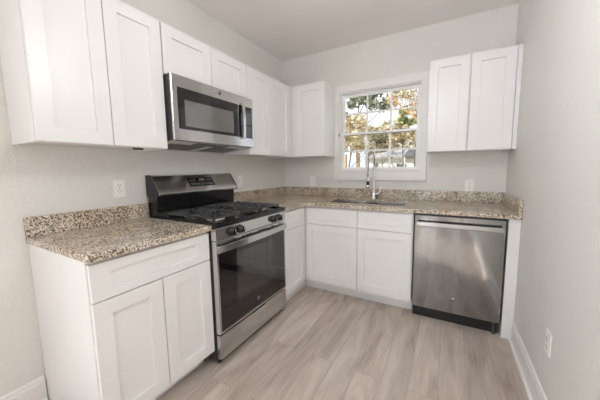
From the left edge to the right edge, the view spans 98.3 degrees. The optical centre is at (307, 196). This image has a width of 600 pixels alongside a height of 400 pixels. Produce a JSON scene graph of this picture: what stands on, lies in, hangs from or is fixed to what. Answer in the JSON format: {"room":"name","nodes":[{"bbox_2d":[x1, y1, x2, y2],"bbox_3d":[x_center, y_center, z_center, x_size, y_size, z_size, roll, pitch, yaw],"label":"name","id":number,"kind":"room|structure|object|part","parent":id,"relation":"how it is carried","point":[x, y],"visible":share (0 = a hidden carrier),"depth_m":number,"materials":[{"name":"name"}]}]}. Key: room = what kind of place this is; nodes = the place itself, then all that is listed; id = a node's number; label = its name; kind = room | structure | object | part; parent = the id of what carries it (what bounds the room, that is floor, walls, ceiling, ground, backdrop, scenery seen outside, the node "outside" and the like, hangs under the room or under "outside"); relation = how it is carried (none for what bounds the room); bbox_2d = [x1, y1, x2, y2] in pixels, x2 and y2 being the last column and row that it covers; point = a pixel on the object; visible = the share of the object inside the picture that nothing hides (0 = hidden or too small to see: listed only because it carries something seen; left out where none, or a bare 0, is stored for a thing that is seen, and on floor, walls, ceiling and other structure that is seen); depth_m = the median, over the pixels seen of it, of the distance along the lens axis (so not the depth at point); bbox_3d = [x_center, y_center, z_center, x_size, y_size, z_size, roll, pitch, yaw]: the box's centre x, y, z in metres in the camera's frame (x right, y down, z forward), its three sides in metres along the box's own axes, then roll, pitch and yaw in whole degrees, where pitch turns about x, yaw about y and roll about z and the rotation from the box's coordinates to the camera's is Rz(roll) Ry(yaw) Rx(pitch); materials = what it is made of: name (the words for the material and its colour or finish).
{"room":"kitchen","nodes":[
{"label":"kitchen","id":0,"kind":"room"},
{"bbox_2d":[0,0,284,397],"bbox_3d":[-1.897,-0.085,0.567,0.120,2.580,6.740,3,7,28],"label":"wall","id":1,"kind":"structure","parent":0,"point":[36,179],"depth_m":1.47,"materials":[{"name":"paint"}]},
{"bbox_2d":[0,375,48,399],"bbox_3d":[-1.645,1.088,0.981,0.028,0.153,0.968,3,7,28],"label":"baseboard","id":2,"kind":"structure","parent":1,"relation":"attached to","point":[35,389],"depth_m":1.35,"materials":[{"name":"paint"}]},
{"bbox_2d":[0,0,167,150],"bbox_3d":[-1.168,-0.653,1.415,0.311,0.777,0.602,3,7,28],"label":"upper cabinet","id":3,"kind":"object","parent":1,"relation":"attached to","point":[86,73],"visible":1,"depth_m":1.26,"materials":[{"name":"paint"}]},
{"bbox_3d":[-1.111,-0.638,1.214,0.020,0.760,0.293,3,7,28],"label":"door","id":4,"kind":"part","parent":3,"relation":"part of","materials":[{"name":"paint"}]},
{"bbox_3d":[-0.969,-0.668,1.476,0.020,0.760,0.299,3,7,28],"label":"door","id":5,"kind":"part","parent":3,"relation":"part of","materials":[{"name":"paint"}]},
{"bbox_2d":[23,203,148,237],"bbox_3d":[-1.284,0.125,1.576,0.020,0.102,0.612,3,7,28],"label":"backsplash","id":6,"kind":"structure","parent":1,"relation":"attached to","point":[59,222],"depth_m":1.50,"materials":[{"name":"stone"}]},
{"bbox_2d":[112,180,125,197],"bbox_3d":[-1.224,-0.053,1.687,0.008,0.114,0.070,3,7,28],"label":"wall outlet","id":7,"kind":"object","parent":1,"relation":"attached to","point":[118,185],"visible":1,"depth_m":1.68,"materials":[{"name":"plastic"}]},
{"bbox_2d":[159,21,246,97],"bbox_3d":[-0.847,-0.956,1.987,0.311,0.306,0.759,3,7,28],"label":"upper cabinet","id":8,"kind":"object","parent":1,"relation":"attached to","point":[183,55],"visible":0.55,"depth_m":1.83,"materials":[{"name":"paint"}]},
{"bbox_3d":[-0.808,-0.932,1.753,0.020,0.299,0.373,3,7,28],"label":"door","id":9,"kind":"part","parent":8,"relation":"part of","materials":[{"name":"paint"}]},
{"bbox_2d":[163,72,253,152],"bbox_3d":[-0.802,-0.582,2.006,0.400,0.441,0.756,3,7,28],"label":"microwave","id":10,"kind":"object","parent":8,"relation":"attached to","point":[200,117],"visible":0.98,"depth_m":1.83,"materials":[{"name":"brushed stainless steel"},{"name":"black glass"},{"name":"black plastic"}]},
{"bbox_3d":[-0.825,-0.382,2.042,0.336,0.036,0.746,3,7,28],"label":"plate","id":11,"kind":"part","parent":10,"relation":"part of","materials":[{"name":"paint"}]},
{"bbox_3d":[-0.653,-0.595,1.937,0.014,0.253,0.699,3,7,28],"label":"door glass","id":12,"kind":"part","parent":10,"relation":"part of","materials":[{"name":"black glass"}]},
{"bbox_3d":[-0.526,-0.620,2.124,0.029,0.284,0.029,3,7,28],"label":"handle","id":13,"kind":"part","parent":10,"relation":"part of","materials":[{"name":"silver metal"}]},
{"bbox_3d":[-0.629,-0.970,2.084,0.020,0.299,0.375,3,7,28],"label":"door","id":14,"kind":"part","parent":8,"relation":"part of","materials":[{"name":"paint"}]},
{"bbox_2d":[237,176,241,186],"bbox_3d":[-0.696,-0.160,2.660,0.008,0.114,0.070,3,7,28],"label":"wall outlet","id":15,"kind":"object","parent":1,"relation":"attached to","point":[239,178],"visible":1,"depth_m":2.65,"materials":[{"name":"plastic"}]},
{"bbox_2d":[224,65,291,157],"bbox_3d":[-0.490,-0.802,2.664,0.311,0.767,0.726,3,7,28],"label":"upper cabinet","id":16,"kind":"object","parent":1,"relation":"attached to","point":[271,98],"visible":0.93,"depth_m":2.55,"materials":[{"name":"paint"}]},
{"bbox_3d":[-0.458,-0.776,2.418,0.020,0.760,0.314,3,7,28],"label":"door","id":17,"kind":"part","parent":16,"relation":"part of","materials":[{"name":"paint"}]},
{"bbox_3d":[-0.295,-0.811,2.720,0.020,0.760,0.368,3,7,28],"label":"door","id":18,"kind":"part","parent":16,"relation":"part of","materials":[{"name":"paint"}]},
{"bbox_2d":[234,186,285,201],"bbox_3d":[-0.534,-0.034,2.957,0.020,0.102,1.032,3,7,28],"label":"backsplash","id":19,"kind":"structure","parent":1,"relation":"attached to","point":[242,196],"depth_m":2.91,"materials":[{"name":"stone"}]},
{"bbox_2d":[157,286,527,399],"bbox_3d":[-0.800,1.287,0.130,2.537,0.080,6.700,3,7,28],"label":"floor","id":20,"kind":"structure","parent":0,"point":[322,344],"depth_m":1.69,"materials":[{"name":"grey wood"}]},
{"bbox_2d":[28,232,214,399],"bbox_3d":[-1.007,0.658,1.491,0.628,0.881,0.603,3,7,28],"label":"base cabinet","id":21,"kind":"object","parent":20,"relation":"on","point":[132,325],"visible":0.87,"depth_m":1.25,"materials":[{"name":"paint"}]},
{"bbox_3d":[-1.186,1.071,1.300,0.528,0.104,0.017,3,7,28],"label":"panel","id":22,"kind":"part","parent":21,"relation":"part of","materials":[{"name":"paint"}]},
{"bbox_2d":[23,203,211,263],"bbox_3d":[-1.005,0.154,1.428,0.653,0.133,0.612,3,7,28],"label":"countertop","id":23,"kind":"structure","parent":21,"relation":"on","point":[93,235],"depth_m":1.38,"materials":[{"name":"stone"}]},
{"bbox_3d":[-0.810,0.723,1.220,0.020,0.592,0.293,3,7,28],"label":"door","id":24,"kind":"part","parent":21,"relation":"part of","materials":[{"name":"paint"}]},
{"bbox_3d":[-0.744,0.328,1.310,0.020,0.160,0.593,3,7,28],"label":"drawer","id":25,"kind":"part","parent":21,"relation":"part of","materials":[{"name":"paint"}]},
{"bbox_3d":[-0.668,0.693,1.482,0.020,0.592,0.295,3,7,28],"label":"door","id":26,"kind":"part","parent":21,"relation":"part of","materials":[{"name":"paint"}]},
{"bbox_2d":[145,173,286,362],"bbox_3d":[-0.643,0.428,2.045,0.707,1.210,0.752,3,7,28],"label":"gas range","id":27,"kind":"object","parent":20,"relation":"on","point":[247,239],"visible":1,"depth_m":1.85,"materials":[{"name":"grey metal"}]},
{"bbox_3d":[-0.866,-0.123,2.117,0.042,0.065,0.242,3,7,28],"label":"display panel","id":28,"kind":"part","parent":27,"relation":"part of","materials":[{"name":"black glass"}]},
{"bbox_2d":[149,203,284,228],"bbox_3d":[-0.663,0.125,2.021,0.670,0.032,0.750,3,7,28],"label":"cooktop","id":29,"kind":"object","parent":27,"relation":"in","point":[227,222],"depth_m":1.82,"materials":[{"name":"black metal"}]},
{"bbox_3d":[-0.474,0.221,1.645,0.031,0.056,0.056,3,7,28],"label":"knob","id":30,"kind":"part","parent":27,"relation":"part of","materials":[{"name":"black plastic"}]},
{"bbox_3d":[-0.436,0.213,1.716,0.031,0.056,0.056,3,7,28],"label":"knob","id":31,"kind":"part","parent":27,"relation":"part of","materials":[{"name":"black plastic"}]},
{"bbox_3d":[-0.387,0.193,1.879,0.041,0.076,0.750,3,7,28],"label":"control panel","id":32,"kind":"part","parent":27,"relation":"part of","materials":[{"name":"silver metal"}]},
{"bbox_3d":[-0.384,0.530,1.916,0.035,0.594,0.744,3,7,28],"label":"oven door","id":33,"kind":"part","parent":27,"relation":"part of","materials":[{"name":"black glass"}]},
{"bbox_3d":[-0.410,1.022,1.987,0.015,0.030,0.712,3,7,28],"label":"kick plate","id":34,"kind":"part","parent":27,"relation":"part of","materials":[{"name":"black plastic"}]},
{"bbox_3d":[-0.381,0.914,1.958,0.034,0.158,0.744,3,7,28],"label":"storage drawer","id":35,"kind":"part","parent":27,"relation":"part of","materials":[{"name":"silver metal"}]},
{"bbox_3d":[-0.382,0.558,1.918,0.032,0.509,0.711,3,7,28],"label":"door glass","id":36,"kind":"part","parent":27,"relation":"part of","materials":[{"name":"black glass"}]},
{"bbox_3d":[-0.356,0.284,1.873,0.033,0.048,0.740,3,7,28],"label":"door handle","id":37,"kind":"part","parent":27,"relation":"part of","materials":[{"name":"silver metal"}]},
{"bbox_3d":[-0.262,0.176,2.036,0.031,0.056,0.056,3,7,28],"label":"knob","id":38,"kind":"part","parent":27,"relation":"part of","materials":[{"name":"black plastic"}]},
{"bbox_2d":[285,206,305,301],"bbox_3d":[-0.369,0.527,2.626,0.628,0.881,0.505,3,7,28],"label":"base cabinet","id":39,"kind":"object","parent":20,"relation":"on","point":[294,218],"visible":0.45,"depth_m":2.45,"materials":[{"name":"paint"}]},
{"bbox_3d":[-0.135,0.204,2.391,0.020,0.160,0.368,3,7,28],"label":"drawer","id":40,"kind":"part","parent":39,"relation":"part of","materials":[{"name":"paint"}]},
{"bbox_2d":[304,206,414,309],"bbox_3d":[0.543,0.512,2.666,1.056,0.881,0.628,3,7,28],"label":"base cabinet","id":41,"kind":"object","parent":20,"relation":"on","point":[364,254],"visible":0.77,"depth_m":2.35,"materials":[{"name":"paint"}]},
{"bbox_3d":[0.219,0.192,2.457,0.516,0.156,0.020,3,7,28],"label":"drawer","id":42,"kind":"part","parent":41,"relation":"part of","materials":[{"name":"paint"}]},
{"bbox_3d":[0.224,0.564,2.497,0.516,0.580,0.020,3,7,28],"label":"door","id":43,"kind":"part","parent":41,"relation":"part of","materials":[{"name":"paint"}]},
{"bbox_2d":[234,186,523,219],"bbox_3d":[0.484,0.029,2.413,2.333,0.133,1.032,3,7,28],"label":"countertop","id":44,"kind":"structure","parent":41,"relation":"on","point":[501,205],"depth_m":2.47,"materials":[{"name":"stone"}]},
{"bbox_2d":[330,199,406,205],"bbox_3d":[0.584,0.153,2.585,0.758,0.186,0.363,3,7,28],"label":"sink","id":45,"kind":"object","parent":44,"relation":"in","point":[337,200],"visible":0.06,"depth_m":2.70,"materials":[{"name":"silver metal"}]},
{"bbox_3d":[0.407,0.145,2.680,0.358,0.186,0.363,3,7,28],"label":"bowl","id":46,"kind":"part","parent":45,"relation":"part of","materials":[{"name":"silver metal"}]},
{"bbox_3d":[0.755,0.161,2.493,0.368,0.186,0.363,3,7,28],"label":"bowl","id":47,"kind":"part","parent":45,"relation":"part of","materials":[{"name":"silver metal"}]},
{"bbox_2d":[366,150,381,198],"bbox_3d":[0.677,-0.228,2.722,0.183,0.511,0.100,-3,7,-21],"label":"faucet","id":48,"kind":"object","parent":44,"relation":"on","point":[374,193],"visible":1,"depth_m":2.73,"materials":[{"name":"silver metal"}]},
{"bbox_3d":[0.651,0.212,2.225,0.455,0.156,0.020,3,7,28],"label":"drawer","id":49,"kind":"part","parent":41,"relation":"part of","materials":[{"name":"paint"}]},
{"bbox_3d":[0.655,0.584,2.266,0.455,0.580,0.020,3,7,28],"label":"door","id":50,"kind":"part","parent":41,"relation":"part of","materials":[{"name":"paint"}]},
{"bbox_2d":[412,213,506,333],"bbox_3d":[1.258,0.551,2.230,0.592,0.880,0.664,3,7,28],"label":"dishwasher","id":51,"kind":"object","parent":20,"relation":"on","point":[458,264],"visible":1,"depth_m":1.97,"materials":[{"name":"grey metal"}]},
{"bbox_3d":[1.161,0.957,2.086,0.590,0.106,0.020,3,7,28],"label":"kick plate","id":52,"kind":"part","parent":51,"relation":"part of","materials":[{"name":"black plastic"}]},
{"bbox_3d":[1.109,0.220,1.923,0.564,0.038,0.052,3,7,28],"label":"handle","id":53,"kind":"part","parent":51,"relation":"part of","materials":[{"name":"silver metal"}]},
{"bbox_2d":[497,219,520,338],"bbox_3d":[1.581,0.561,2.104,0.068,0.881,0.622,3,7,28],"label":"filler panel","id":54,"kind":"object","parent":20,"relation":"on","point":[513,227],"visible":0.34,"depth_m":1.84,"materials":[{"name":"paint"}]},
{"bbox_2d":[186,0,519,60],"bbox_3d":[-0.832,-1.367,-0.158,2.537,0.100,6.700,3,7,28],"label":"ceiling","id":55,"kind":"structure","parent":0,"point":[285,29],"depth_m":2.31,"materials":[{"name":"paint"}]},
{"bbox_2d":[282,3,518,191],"bbox_3d":[0.754,-0.367,2.882,2.337,2.580,0.120,3,7,28],"label":"wall","id":56,"kind":"structure","parent":0,"point":[412,51],"depth_m":2.56,"materials":[{"name":"paint"}]},
{"bbox_2d":[310,176,314,185],"bbox_3d":[0.062,-0.195,3.203,0.070,0.114,0.008,3,7,28],"label":"wall outlet","id":57,"kind":"object","parent":56,"relation":"attached to","point":[312,178],"visible":1,"depth_m":3.20,"materials":[{"name":"plastic"}]},
{"bbox_2d":[291,81,334,157],"bbox_3d":[0.071,-0.839,2.948,0.404,0.767,0.311,3,7,28],"label":"upper cabinet","id":58,"kind":"object","parent":56,"relation":"attached to","point":[313,104],"visible":1,"depth_m":2.82,"materials":[{"name":"paint"}]},
{"bbox_3d":[0.029,-0.824,2.807,0.337,0.760,0.020,3,7,28],"label":"door","id":59,"kind":"part","parent":58,"relation":"part of","materials":[{"name":"paint"}]},
{"bbox_2d":[332,71,429,180],"bbox_3d":[0.760,-0.707,2.823,1.025,1.052,0.144,3,7,28],"label":"window","id":60,"kind":"structure","parent":56,"relation":"in","point":[420,80],"depth_m":2.75,"materials":[{"name":"paint"}]},
{"bbox_3d":[0.764,-0.499,2.833,0.832,0.428,0.026,3,7,28],"label":"sash","id":61,"kind":"part","parent":60,"relation":"part of","materials":[{"name":"plastic"}]},
{"bbox_3d":[0.774,-0.915,2.816,0.832,0.459,0.026,3,7,28],"label":"sash","id":62,"kind":"part","parent":60,"relation":"part of","materials":[{"name":"plastic"}]},
{"bbox_2d":[286,186,502,203],"bbox_3d":[0.724,-0.037,2.854,2.291,0.102,0.020,3,7,28],"label":"backsplash","id":63,"kind":"structure","parent":56,"relation":"attached to","point":[431,195],"depth_m":2.68,"materials":[{"name":"stone"}]},
{"bbox_2d":[465,180,473,190],"bbox_3d":[1.512,-0.104,2.427,0.070,0.114,0.008,3,7,28],"label":"wall outlet","id":64,"kind":"object","parent":56,"relation":"attached to","point":[469,184],"visible":1,"depth_m":2.42,"materials":[{"name":"plastic"}]},
{"bbox_2d":[427,44,523,153],"bbox_3d":[1.395,-0.778,2.237,0.629,0.767,0.311,3,7,28],"label":"upper cabinet","id":65,"kind":"object","parent":56,"relation":"attached to","point":[472,106],"visible":1,"depth_m":2.09,"materials":[{"name":"paint"}]},
{"bbox_3d":[1.181,-0.771,2.188,0.295,0.760,0.020,3,7,28],"label":"door","id":66,"kind":"part","parent":65,"relation":"part of","materials":[{"name":"paint"}]},
{"bbox_3d":[1.447,-0.758,2.045,0.289,0.760,0.020,3,7,28],"label":"door","id":67,"kind":"part","parent":65,"relation":"part of","materials":[{"name":"paint"}]},
{"bbox_2d":[505,0,599,399],"bbox_3d":[0.266,0.015,-0.594,0.120,2.580,6.740,3,7,28],"label":"wall","id":68,"kind":"structure","parent":0,"point":[553,167],"depth_m":1.18,"materials":[{"name":"paint"}]},
{"bbox_2d":[502,192,523,214],"bbox_3d":[1.591,0.042,2.030,0.020,0.102,0.653,3,7,28],"label":"backsplash","id":69,"kind":"structure","parent":68,"relation":"attached to","point":[513,203],"depth_m":1.91,"materials":[{"name":"stone"}]},
{"bbox_2d":[508,323,547,399],"bbox_3d":[0.062,1.251,-0.709,0.028,0.153,5.818,3,7,28],"label":"baseboard","id":70,"kind":"structure","parent":68,"relation":"attached to","point":[533,388],"depth_m":1.50,"materials":[{"name":"paint"}]},
{"bbox_2d":[544,328,551,357],"bbox_3d":[1.143,0.695,1.236,0.008,0.114,0.070,3,7,28],"label":"wall outlet","id":71,"kind":"object","parent":68,"relation":"attached to","point":[548,337],"visible":1,"depth_m":1.23,"materials":[{"name":"plastic"}]},
{"label":"outside","id":72,"kind":"structure","parent":0,"visible":0},
{"bbox_3d":[13.978,-1.601,29.881,80.000,0.100,59.860,3,7,28],"label":"ground","id":73,"kind":"structure","parent":72,"visible":0},
{"bbox_2d":[344,154,346,167],"bbox_3d":[2.830,-1.752,19.364,0.240,2.772,0.240,-6,8,-39],"label":"wooden post","id":74,"kind":"object","parent":73,"relation":"on","point":[345,163],"visible":0.36,"depth_m":19.17,"materials":[{"name":"brown wood"}]},
{"bbox_2d":[357,153,359,166],"bbox_3d":[3.785,-1.806,19.297,0.240,2.872,0.240,-6,8,-39],"label":"wooden post","id":75,"kind":"object","parent":73,"relation":"on","point":[358,154],"visible":0.43,"depth_m":19.11,"materials":[{"name":"brown wood"}]},
{"bbox_2d":[345,102,383,166],"bbox_3d":[3.673,-3.237,18.470,4.118,5.899,4.554,3,7,28],"label":"tree","id":76,"kind":"object","parent":73,"relation":"on","point":[357,142],"visible":0.56,"depth_m":17.89,"materials":[{"name":"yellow plant"}]},
{"bbox_3d":[2.924,-4.485,18.241,2.913,2.955,1.553,3,7,28],"label":"crown","id":77,"kind":"part","parent":76,"relation":"part of","materials":[{"name":"beige plant"}]},
{"bbox_2d":[345,118,389,166],"bbox_3d":[4.936,-3.545,22.361,4.815,5.643,3.102,3,7,28],"label":"tree","id":78,"kind":"object","parent":73,"relation":"on","point":[387,122],"visible":0.13,"depth_m":20.91,"materials":[{"name":"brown plant"}]},
{"bbox_2d":[346,90,408,152],"bbox_3d":[5.693,-6.494,24.568,7.938,11.013,7.328,3,7,28],"label":"tree","id":79,"kind":"object","parent":73,"relation":"on","point":[383,104],"visible":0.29,"depth_m":23.56,"materials":[{"name":"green plant"}]},
{"bbox_3d":[5.757,-8.968,23.732,7.180,4.072,1.983,3,7,28],"label":"crown","id":80,"kind":"part","parent":79,"relation":"part of","materials":[{"name":"green plant"}]},
{"bbox_2d":[371,130,399,166],"bbox_3d":[6.001,-2.765,19.965,2.303,4.585,2.324,3,7,28],"label":"tree","id":81,"kind":"object","parent":73,"relation":"on","point":[375,137],"visible":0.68,"depth_m":19.45,"materials":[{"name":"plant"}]},
{"bbox_3d":[5.742,-4.146,19.700,1.984,1.777,1.613,3,7,28],"label":"crown","id":82,"kind":"part","parent":81,"relation":"part of","materials":[{"name":"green plant"}]},
{"bbox_2d":[364,149,414,166],"bbox_3d":[12.669,-3.174,26.671,12.200,3.750,7.200,3,7,28],"label":"house","id":83,"kind":"structure","parent":73,"relation":"on","point":[408,156],"depth_m":25.74,"materials":[{"name":"white"}]},
{"bbox_2d":[364,126,415,155],"bbox_3d":[13.999,-6.762,34.664,6.881,9.175,11.961,-7,9,-45],"label":"tree","id":84,"kind":"object","parent":73,"relation":"on","point":[410,138],"visible":0.04,"depth_m":34.02,"materials":[{"name":"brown plant"}]},
{"bbox_2d":[383,122,415,166],"bbox_3d":[5.936,-2.301,16.298,3.084,4.450,2.276,3,7,28],"label":"tree","id":85,"kind":"object","parent":73,"relation":"on","point":[401,137],"visible":0.62,"depth_m":15.64,"materials":[{"name":"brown plant"}]},
{"bbox_3d":[5.909,-3.664,15.662,2.640,1.603,1.412,3,7,28],"label":"crown","id":86,"kind":"part","parent":85,"relation":"part of","materials":[{"name":"brown plant"}]},
{"bbox_2d":[386,88,417,120],"bbox_3d":[4.881,-2.485,12.314,2.479,5.700,1.262,3,7,28],"label":"tree","id":87,"kind":"object","parent":73,"relation":"on","point":[407,92],"visible":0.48,"depth_m":12.07,"materials":[{"name":"orange plant"}]},
{"bbox_2d":[393,105,416,166],"bbox_3d":[8.798,-4.031,21.320,5.199,6.743,4.421,3,7,28],"label":"tree","id":88,"kind":"object","parent":73,"relation":"on","point":[402,119],"visible":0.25,"depth_m":21.22,"materials":[{"name":"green plant"}]},
{"bbox_3d":[8.506,-5.952,21.092,3.331,2.868,1.567,3,7,28],"label":"crown","id":89,"kind":"part","parent":88,"relation":"part of","materials":[{"name":"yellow plant"}]}
]}

